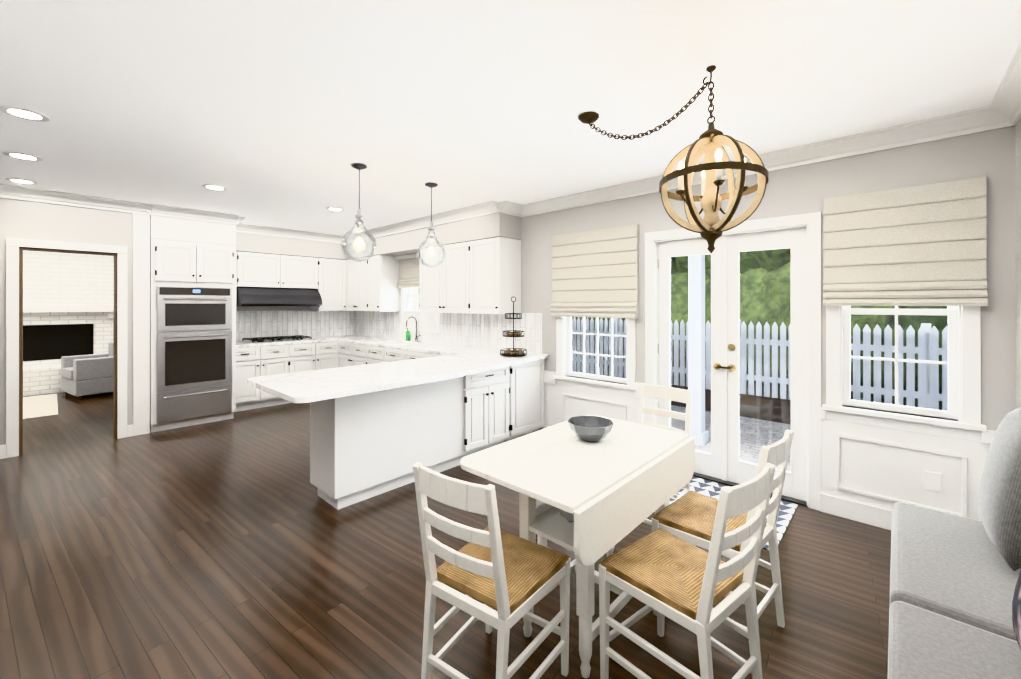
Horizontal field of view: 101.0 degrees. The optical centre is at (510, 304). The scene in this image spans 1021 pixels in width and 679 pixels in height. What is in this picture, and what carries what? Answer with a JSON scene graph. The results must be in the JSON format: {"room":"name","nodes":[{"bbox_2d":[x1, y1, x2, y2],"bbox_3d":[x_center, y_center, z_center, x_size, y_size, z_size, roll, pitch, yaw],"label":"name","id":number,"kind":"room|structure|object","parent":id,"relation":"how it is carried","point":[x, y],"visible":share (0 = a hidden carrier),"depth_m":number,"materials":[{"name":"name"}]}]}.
{"room":"kitchen","nodes":[
{"label":"kitchen","id":0,"kind":"room"},
{"bbox_2d":[0,197,132,444],"bbox_3d":[-4.807,0.170,4.169,0.150,2.600,1.874,0,0,43],"label":"wall","id":1,"kind":"structure","parent":0,"point":[23,219],"depth_m":4.30,"materials":[{"name":"paint"}]},
{"bbox_2d":[23,250,113,396],"bbox_3d":[-6.401,0.121,6.032,4.720,2.700,4.900,0,0,43],"label":"wall","id":2,"kind":"structure","parent":0,"point":[67,304],"depth_m":7.36,"materials":[{"name":"paint"}]},
{"bbox_2d":[224,214,247,231],"bbox_3d":[-3.659,-1.072,5.595,0.450,0.112,0.105,0,0,43],"label":"crown molding","id":3,"kind":"structure","parent":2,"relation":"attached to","point":[234,220],"depth_m":5.39,"materials":[{"name":"white wood"}]},
{"bbox_2d":[220,221,342,242],"bbox_3d":[-3.362,-1.071,6.363,0.105,0.112,1.640,0,0,43],"label":"crown molding","id":4,"kind":"structure","parent":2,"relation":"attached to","point":[252,229],"depth_m":6.39,"materials":[{"name":"white wood"}]},
{"bbox_2d":[150,215,237,247],"bbox_3d":[-4.008,-0.940,5.278,0.565,0.373,0.832,0,0,43],"label":"soffit","id":5,"kind":"structure","parent":0,"point":[161,227],"depth_m":5.06,"materials":[{"name":"paint"}]},
{"bbox_2d":[237,306,308,310],"bbox_3d":[-3.908,0.172,6.505,0.150,2.600,3.070,0,0,43],"label":"wall","id":6,"kind":"structure","parent":0,"point":[239,308],"depth_m":6.59,"materials":[{"name":"paint"}]},
{"bbox_2d":[238,251,325,304],"bbox_3d":[-3.538,-0.363,6.410,0.520,0.770,1.130,0,0,43],"label":"upper cabinet","id":7,"kind":"object","parent":6,"relation":"attached to","point":[263,279],"depth_m":6.31,"materials":[{"name":"white wood"}]},
{"bbox_2d":[237,287,321,305],"bbox_3d":[-3.538,-0.110,6.409,0.520,0.276,1.110,0,0,43],"label":"range hood","id":8,"kind":"object","parent":7,"relation":"attached to","point":[246,296],"depth_m":6.23,"materials":[{"name":"metal"}]},
{"bbox_2d":[306,259,341,310],"bbox_3d":[-3.059,-0.318,7.025,0.391,0.860,0.544,0,0,43],"label":"upper cabinet","id":9,"kind":"object","parent":6,"relation":"attached to","point":[333,267],"depth_m":6.94,"materials":[{"name":"white wood"}]},
{"bbox_2d":[346,200,507,243],"bbox_3d":[-1.445,-1.072,5.791,3.705,0.112,0.105,0,0,43],"label":"crown molding","id":10,"kind":"structure","parent":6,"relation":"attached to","point":[490,207],"depth_m":5.27,"materials":[{"name":"white wood"}]},
{"bbox_2d":[236,232,345,259],"bbox_3d":[-3.778,-0.940,6.239,0.397,0.373,2.559,0,0,43],"label":"soffit","id":11,"kind":"structure","parent":0,"point":[247,242],"depth_m":6.42,"materials":[{"name":"paint"}]},
{"bbox_2d":[346,212,520,259],"bbox_3d":[-1.458,-0.940,6.125,3.967,0.373,0.367,0,0,43],"label":"soffit","id":12,"kind":"structure","parent":0,"point":[495,225],"depth_m":5.23,"materials":[{"name":"paint"}]},
{"bbox_2d":[0,392,890,678],"bbox_3d":[-3.976,1.496,4.583,13.350,0.050,6.350,0,0,43],"label":"floor","id":13,"kind":"structure","parent":0,"point":[236,546],"depth_m":2.26,"materials":[{"name":"brown wood"}]},
{"bbox_2d":[23,394,57,419],"bbox_3d":[-7.194,1.465,5.701,1.900,0.012,1.440,0,0,43],"label":"living room rug","id":14,"kind":"object","parent":13,"relation":"on","point":[40,406],"visible":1,"depth_m":6.01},
{"bbox_2d":[61,342,112,399],"bbox_3d":[-6.752,1.042,6.993,0.860,0.860,0.880,0,0,33],"label":"armchair","id":15,"kind":"object","parent":13,"relation":"on","point":[85,375],"visible":0.44,"depth_m":6.62,"materials":[{"name":"fabric"}]},
{"bbox_2d":[150,238,237,431],"bbox_3d":[-4.144,0.361,5.402,0.991,2.220,0.831,0,0,43],"label":"tall cabinet","id":16,"kind":"object","parent":13,"relation":"on","point":[194,285],"depth_m":5.04,"materials":[{"name":"white wood"}]},
{"bbox_2d":[238,345,253,410],"bbox_3d":[-3.847,1.031,5.995,0.625,0.880,0.438,0,0,43],"label":"base cabinet","id":17,"kind":"object","parent":13,"relation":"on","point":[245,353],"depth_m":5.78,"materials":[{"name":"white wood"}]},
{"bbox_2d":[254,345,285,408],"bbox_3d":[-3.610,1.032,6.253,0.625,0.880,0.498,0,0,43],"label":"base cabinet","id":18,"kind":"object","parent":13,"relation":"on","point":[268,359],"depth_m":5.98,"materials":[{"name":"white wood"}]},
{"bbox_2d":[238,337,337,344],"bbox_3d":[-3.491,0.572,6.381,0.627,0.040,1.488,0,0,43],"label":"countertop","id":19,"kind":"structure","parent":18,"relation":"on","point":[281,340],"depth_m":6.24,"materials":[{"name":"white stone"}]},
{"bbox_2d":[240,335,313,343],"bbox_3d":[-3.513,0.526,6.352,0.500,0.051,0.860,0,0,43],"label":"cooktop","id":20,"kind":"object","parent":19,"relation":"in","point":[257,340],"depth_m":6.25,"materials":[{"name":"black metal"}]},
{"bbox_2d":[286,341,309,403],"bbox_3d":[-3.353,1.032,6.532,0.625,0.880,0.498,0,0,43],"label":"base cabinet","id":21,"kind":"object","parent":13,"relation":"on","point":[297,356],"depth_m":6.28,"materials":[{"name":"white wood"}]},
{"bbox_2d":[310,341,337,368],"bbox_3d":[-3.104,1.032,6.780,0.656,0.880,0.437,0,0,43],"label":"base cabinet","id":22,"kind":"object","parent":13,"relation":"on","point":[323,354],"depth_m":6.56,"materials":[{"name":"white wood"}]},
{"bbox_2d":[338,335,481,352],"bbox_3d":[-1.671,0.572,6.144,3.627,0.040,0.627,0,0,43],"label":"countertop","id":23,"kind":"structure","parent":22,"relation":"on","point":[427,347],"depth_m":5.63,"materials":[{"name":"white stone"}]},
{"bbox_2d":[338,341,353,368],"bbox_3d":[-2.380,1.032,6.777,0.524,0.880,0.655,0,0,43],"label":"base cabinet","id":24,"kind":"object","parent":13,"relation":"on","point":[345,349],"depth_m":6.54,"materials":[{"name":"white wood"}]},
{"bbox_2d":[354,341,361,364],"bbox_3d":[-2.048,1.032,6.492,0.587,0.880,0.625,0,0,43],"label":"base cabinet","id":25,"kind":"object","parent":13,"relation":"on","point":[357,348],"depth_m":6.28,"materials":[{"name":"white wood"}]},
{"bbox_2d":[362,341,409,364],"bbox_3d":[-1.703,1.032,6.175,0.586,0.880,0.625,0,0,43],"label":"base cabinet","id":26,"kind":"object","parent":13,"relation":"on","point":[369,353],"depth_m":6.08,"materials":[{"name":"white wood"}]},
{"bbox_2d":[310,377,465,509],"bbox_3d":[-0.955,1.030,3.544,0.448,0.880,1.250,0,0,43],"label":"base cabinet","id":27,"kind":"object","parent":13,"relation":"on","point":[386,414],"depth_m":3.23,"materials":[{"name":"white wood"}]},
{"bbox_2d":[246,349,547,402],"bbox_3d":[-0.690,0.570,3.808,0.980,0.040,2.738,0,0,43],"label":"countertop","id":28,"kind":"structure","parent":27,"relation":"on","point":[351,380],"depth_m":3.34,"materials":[{"name":"white stone"}]},
{"bbox_2d":[378,345,397,360],"bbox_3d":[-1.358,1.031,5.858,0.587,0.880,0.625,0,0,43],"label":"base cabinet","id":29,"kind":"object","parent":13,"relation":"on","point":[385,353],"depth_m":5.74,"materials":[{"name":"white wood"}]},
{"bbox_2d":[398,349,417,360],"bbox_3d":[-1.013,1.031,5.541,0.586,0.880,0.625,0,0,43],"label":"base cabinet","id":30,"kind":"object","parent":13,"relation":"on","point":[403,354],"depth_m":5.42,"materials":[{"name":"white wood"}]},
{"bbox_2d":[418,349,441,356],"bbox_3d":[-0.668,1.031,5.224,0.587,0.880,0.625,0,0,43],"label":"base cabinet","id":31,"kind":"object","parent":13,"relation":"on","point":[420,354],"depth_m":5.10,"materials":[{"name":"white wood"}]},
{"bbox_2d":[466,369,505,455],"bbox_3d":[-0.394,1.031,4.197,0.507,0.880,0.582,0,0,43],"label":"base cabinet","id":32,"kind":"object","parent":13,"relation":"on","point":[485,393],"depth_m":3.99,"materials":[{"name":"white wood"}]},
{"bbox_2d":[413,462,569,678],"bbox_3d":[-0.070,1.019,1.592,0.414,0.902,0.493,0,0,35],"label":"chair","id":33,"kind":"object","parent":13,"relation":"on","point":[512,579],"visible":1,"depth_m":1.50,"materials":[{"name":"white wood"}]},
{"bbox_2d":[461,415,694,677],"bbox_3d":[0.370,1.089,2.095,0.678,0.760,1.130,0,0,43],"label":"dining table","id":34,"kind":"object","parent":13,"relation":"on","point":[621,480],"visible":0.75,"depth_m":1.84,"materials":[{"name":"wood"}]},
{"bbox_2d":[559,509,573,522],"bbox_3d":[0.388,0.895,1.983,0.156,0.125,0.502,0,0,43],"label":"bag","id":35,"kind":"object","parent":34,"relation":"on","point":[568,516],"visible":0.08,"depth_m":1.79,"materials":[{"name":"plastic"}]},
{"bbox_2d":[567,415,613,441],"bbox_3d":[0.417,0.661,2.209,0.237,0.094,0.240,0,0,43],"label":"centerpiece","id":36,"kind":"object","parent":34,"relation":"on","point":[591,428],"visible":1,"depth_m":2.17,"materials":[{"name":"grey metal"}]},
{"bbox_2d":[638,383,691,524],"bbox_3d":[0.927,1.019,2.758,0.414,0.902,0.493,0,0,43],"label":"chair","id":37,"kind":"object","parent":13,"relation":"on","point":[669,393],"visible":0.31,"depth_m":2.90,"materials":[{"name":"white wood"}]},
{"bbox_2d":[599,463,775,678],"bbox_3d":[0.656,1.019,1.572,0.414,0.902,0.493,0,0,-37],"label":"chair","id":38,"kind":"object","parent":13,"relation":"on","point":[676,579],"visible":1,"depth_m":1.51,"materials":[{"name":"white wood"}]},
{"bbox_2d":[652,430,793,628],"bbox_3d":[0.986,1.019,1.952,0.414,0.902,0.493,0,0,-42],"label":"chair","id":39,"kind":"object","parent":13,"relation":"on","point":[689,517],"visible":0.6,"depth_m":1.92,"materials":[{"name":"white wood"}]},
{"bbox_2d":[670,476,797,550],"bbox_3d":[1.427,1.465,3.147,1.090,0.008,0.790,0,0,43],"label":"rug","id":40,"kind":"object","parent":13,"relation":"on","point":[711,489],"visible":0.29,"depth_m":3.13,"materials":[{"name":"fabric"}]},
{"bbox_2d":[887,407,1020,678],"bbox_3d":[1.249,0.941,1.036,0.475,1.055,2.400,0,0,43],"label":"sofa","id":41,"kind":"object","parent":13,"relation":"on","point":[955,599],"visible":1,"depth_m":1.45,"materials":[{"name":"fabric"}]},
{"bbox_2d":[978,407,1020,570],"bbox_3d":[1.941,0.674,1.609,0.192,0.520,0.528,0,0,43],"label":"pillow","id":42,"kind":"object","parent":41,"relation":"on","point":[999,498],"depth_m":1.52,"materials":[{"name":"grey fabric"}]},
{"bbox_2d":[6,212,986,510],"bbox_3d":[-1.308,0.393,3.618,7.583,2.155,4.160,0,0,43],"label":"trim","id":43,"kind":"structure","parent":0,"point":[962,364],"depth_m":3.85,"materials":[{"name":"white wood"}]},
{"bbox_2d":[0,213,995,529],"bbox_3d":[-1.262,0.227,2.904,6.780,2.485,4.850,0,0,43],"label":"wainscoting","id":44,"kind":"structure","parent":43,"relation":"attached to","point":[872,475],"depth_m":2.86,"materials":[{"name":"white wood"}]},
{"bbox_2d":[0,0,1020,235],"bbox_3d":[-1.956,-1.180,2.830,8.000,0.100,6.200,0,0,43],"label":"ceiling","id":45,"kind":"structure","parent":0,"point":[284,114],"depth_m":2.21,"materials":[{"name":"paint"}]},
{"bbox_2d":[5,178,37,184],"bbox_3d":[-4.477,-1.126,3.856,0.200,0.006,0.200,0,0,43],"label":"recessed light","id":46,"kind":"object","parent":45,"relation":"in","point":[21,181],"visible":0.98,"depth_m":3.86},
{"bbox_2d":[3,151,42,160],"bbox_3d":[-3.713,-1.126,3.209,0.200,0.006,0.200,0,0,43],"label":"recessed light","id":47,"kind":"object","parent":45,"relation":"in","point":[22,156],"visible":1,"depth_m":3.21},
{"bbox_2d":[0,106,49,121],"bbox_3d":[-2.877,-1.126,2.494,0.200,0.006,0.200,0,0,43],"label":"recessed light","id":48,"kind":"object","parent":45,"relation":"in","point":[24,113],"visible":1,"depth_m":2.49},
{"bbox_2d":[202,185,226,190],"bbox_3d":[-2.858,-1.126,4.066,0.200,0.006,0.200,0,0,43],"label":"recessed light","id":49,"kind":"object","parent":45,"relation":"in","point":[216,187],"visible":1,"depth_m":4.06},
{"bbox_2d":[326,207,343,210],"bbox_3d":[-2.075,-1.125,4.990,0.200,0.006,0.200,0,0,43],"label":"recessed light","id":50,"kind":"object","parent":45,"relation":"in","point":[334,209],"visible":0.96,"depth_m":4.98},
{"bbox_2d":[341,163,376,261],"bbox_3d":[-1.231,-0.736,3.426,0.273,0.786,0.273,0,0,43],"label":"pendant light","id":51,"kind":"object","parent":45,"relation":"hanging from","point":[359,222],"visible":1,"depth_m":3.42,"materials":[{"name":"glass"}]},
{"bbox_2d":[416,182,445,267],"bbox_3d":[-0.744,-0.736,3.956,0.273,0.786,0.273,0,0,43],"label":"pendant light","id":52,"kind":"object","parent":45,"relation":"hanging from","point":[431,228],"visible":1,"depth_m":3.96,"materials":[{"name":"glass"}]},
{"bbox_2d":[578,65,768,252],"bbox_3d":[0.760,-0.685,2.193,1.006,0.889,0.469,0,0,43],"label":"orb chandelier","id":53,"kind":"object","parent":45,"relation":"hanging from","point":[710,227],"visible":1,"depth_m":1.98,"materials":[{"name":"brown wood"}]},
{"bbox_2d":[521,128,1003,430],"bbox_3d":[0.091,0.171,5.056,8.000,2.600,0.150,0,0,43],"label":"wall","id":54,"kind":"structure","parent":0,"point":[994,156],"depth_m":2.99,"materials":[{"name":"paint"}]},
{"bbox_2d":[342,260,357,310],"bbox_3d":[-2.531,-0.318,7.078,0.427,0.860,0.417,0,0,43],"label":"upper cabinet","id":55,"kind":"object","parent":54,"relation":"attached to","point":[349,268],"depth_m":7.01,"materials":[{"name":"white wood"}]},
{"bbox_2d":[358,261,365,310],"bbox_3d":[-2.261,-0.318,6.868,0.490,0.860,0.361,0,0,43],"label":"upper cabinet","id":56,"kind":"object","parent":54,"relation":"attached to","point":[361,265],"depth_m":6.74,"materials":[{"name":"white wood"}]},
{"bbox_2d":[366,255,401,311],"bbox_3d":[-2.009,-0.318,6.636,0.430,0.860,0.361,0,0,43],"label":"upper cabinet","id":57,"kind":"object","parent":54,"relation":"attached to","point":[383,294],"depth_m":6.49,"materials":[{"name":"white wood"}]},
{"bbox_2d":[397,257,419,287],"bbox_3d":[-1.387,-0.478,6.248,0.950,0.460,0.087,0,0,43],"label":"blinds","id":58,"kind":"object","parent":54,"relation":"attached to","point":[409,273],"visible":0.48,"depth_m":6.37,"materials":[{"name":"fabric"}]},
{"bbox_2d":[419,246,437,312],"bbox_3d":[-0.900,-0.319,5.617,0.562,0.860,0.361,0,0,43],"label":"upper cabinet","id":59,"kind":"object","parent":54,"relation":"attached to","point":[428,276],"depth_m":5.54,"materials":[{"name":"white wood"}]},
{"bbox_2d":[438,242,465,312],"bbox_3d":[-0.552,-0.319,5.297,0.620,0.860,0.361,0,0,43],"label":"upper cabinet","id":60,"kind":"object","parent":54,"relation":"attached to","point":[452,272],"depth_m":5.21,"materials":[{"name":"white wood"}]},
{"bbox_2d":[466,237,521,316],"bbox_3d":[-0.204,-0.319,4.977,0.561,0.860,0.361,0,0,43],"label":"upper cabinet","id":61,"kind":"object","parent":54,"relation":"attached to","point":[493,265],"depth_m":4.81,"materials":[{"name":"white wood"}]},
{"bbox_2d":[550,224,638,317],"bbox_3d":[0.810,-0.307,4.228,0.980,0.875,0.087,0,0,43],"label":"blind","id":62,"kind":"object","parent":54,"relation":"attached to","point":[595,273],"visible":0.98,"depth_m":4.18,"materials":[{"name":"fabric"}]},
{"bbox_2d":[658,228,807,505],"bbox_3d":[1.784,0.452,3.499,1.160,2.036,0.150,0,0,43],"label":"doors","id":63,"kind":"structure","parent":54,"relation":"in","point":[721,463],"depth_m":3.46,"materials":[{"name":"wood"}]},
{"bbox_2d":[512,106,991,216],"bbox_3d":[1.416,-1.073,3.654,3.610,0.112,0.119,0,0,43],"label":"crown molding","id":64,"kind":"structure","parent":54,"relation":"attached to","point":[971,121],"depth_m":2.94,"materials":[{"name":"white wood"}]},
{"bbox_2d":[823,176,987,305],"bbox_3d":[2.478,-0.368,2.695,0.760,0.755,0.087,0,0,43],"label":"blind","id":65,"kind":"object","parent":54,"relation":"attached to","point":[922,245],"visible":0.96,"depth_m":2.65,"materials":[{"name":"fabric"}]},
{"bbox_2d":[925,471,940,491],"bbox_3d":[2.615,1.095,2.607,0.070,0.110,0.010,0,0,43],"label":"wall outlet plate","id":66,"kind":"object","parent":54,"relation":"attached to","point":[932,480],"visible":1,"depth_m":2.60,"materials":[{"name":"plastic"}]},
{"bbox_2d":[1004,118,1020,416],"bbox_3d":[1.274,0.169,0.565,0.180,2.600,4.800,0,0,43],"label":"wall","id":67,"kind":"structure","parent":0,"point":[1012,134],"depth_m":2.40,"materials":[{"name":"paint"}]},
{"bbox_2d":[988,41,1020,129],"bbox_3d":[1.231,-1.074,0.687,0.106,0.112,4.740,0,0,43],"label":"crown molding","id":68,"kind":"structure","parent":67,"relation":"attached to","point":[1003,110],"depth_m":2.22,"materials":[{"name":"white wood"}]},
{"label":"outside","id":69,"kind":"structure","parent":0,"visible":0},
{"bbox_2d":[572,363,941,471],"bbox_3d":[11.486,1.657,17.671,40.000,0.120,33.850,0,0,43],"label":"ground","id":70,"kind":"structure","parent":69,"point":[758,440],"depth_m":5.81,"materials":[{"name":"grey concrete"}]},
{"bbox_2d":[688,255,708,444],"bbox_3d":[2.161,0.081,4.885,0.200,3.020,0.200,0,0,43],"label":"porch column","id":71,"kind":"structure","parent":70,"relation":"on","point":[698,412],"depth_m":4.83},
{"bbox_2d":[572,317,947,410],"bbox_3d":[3.767,0.932,7.781,20.077,1.320,0.160,0,0,43],"label":"fence","id":72,"kind":"object","parent":70,"relation":"on","point":[784,343],"depth_m":6.98,"materials":[{"name":"white wood"}]},
{"bbox_2d":[572,248,947,406],"bbox_3d":[5.770,-1.954,9.494,26.848,9.297,10.469,0,0,43],"label":"trees","id":73,"kind":"object","parent":70,"relation":"on","point":[872,320],"depth_m":7.96,"materials":[{"name":"green plant"}]}
]}

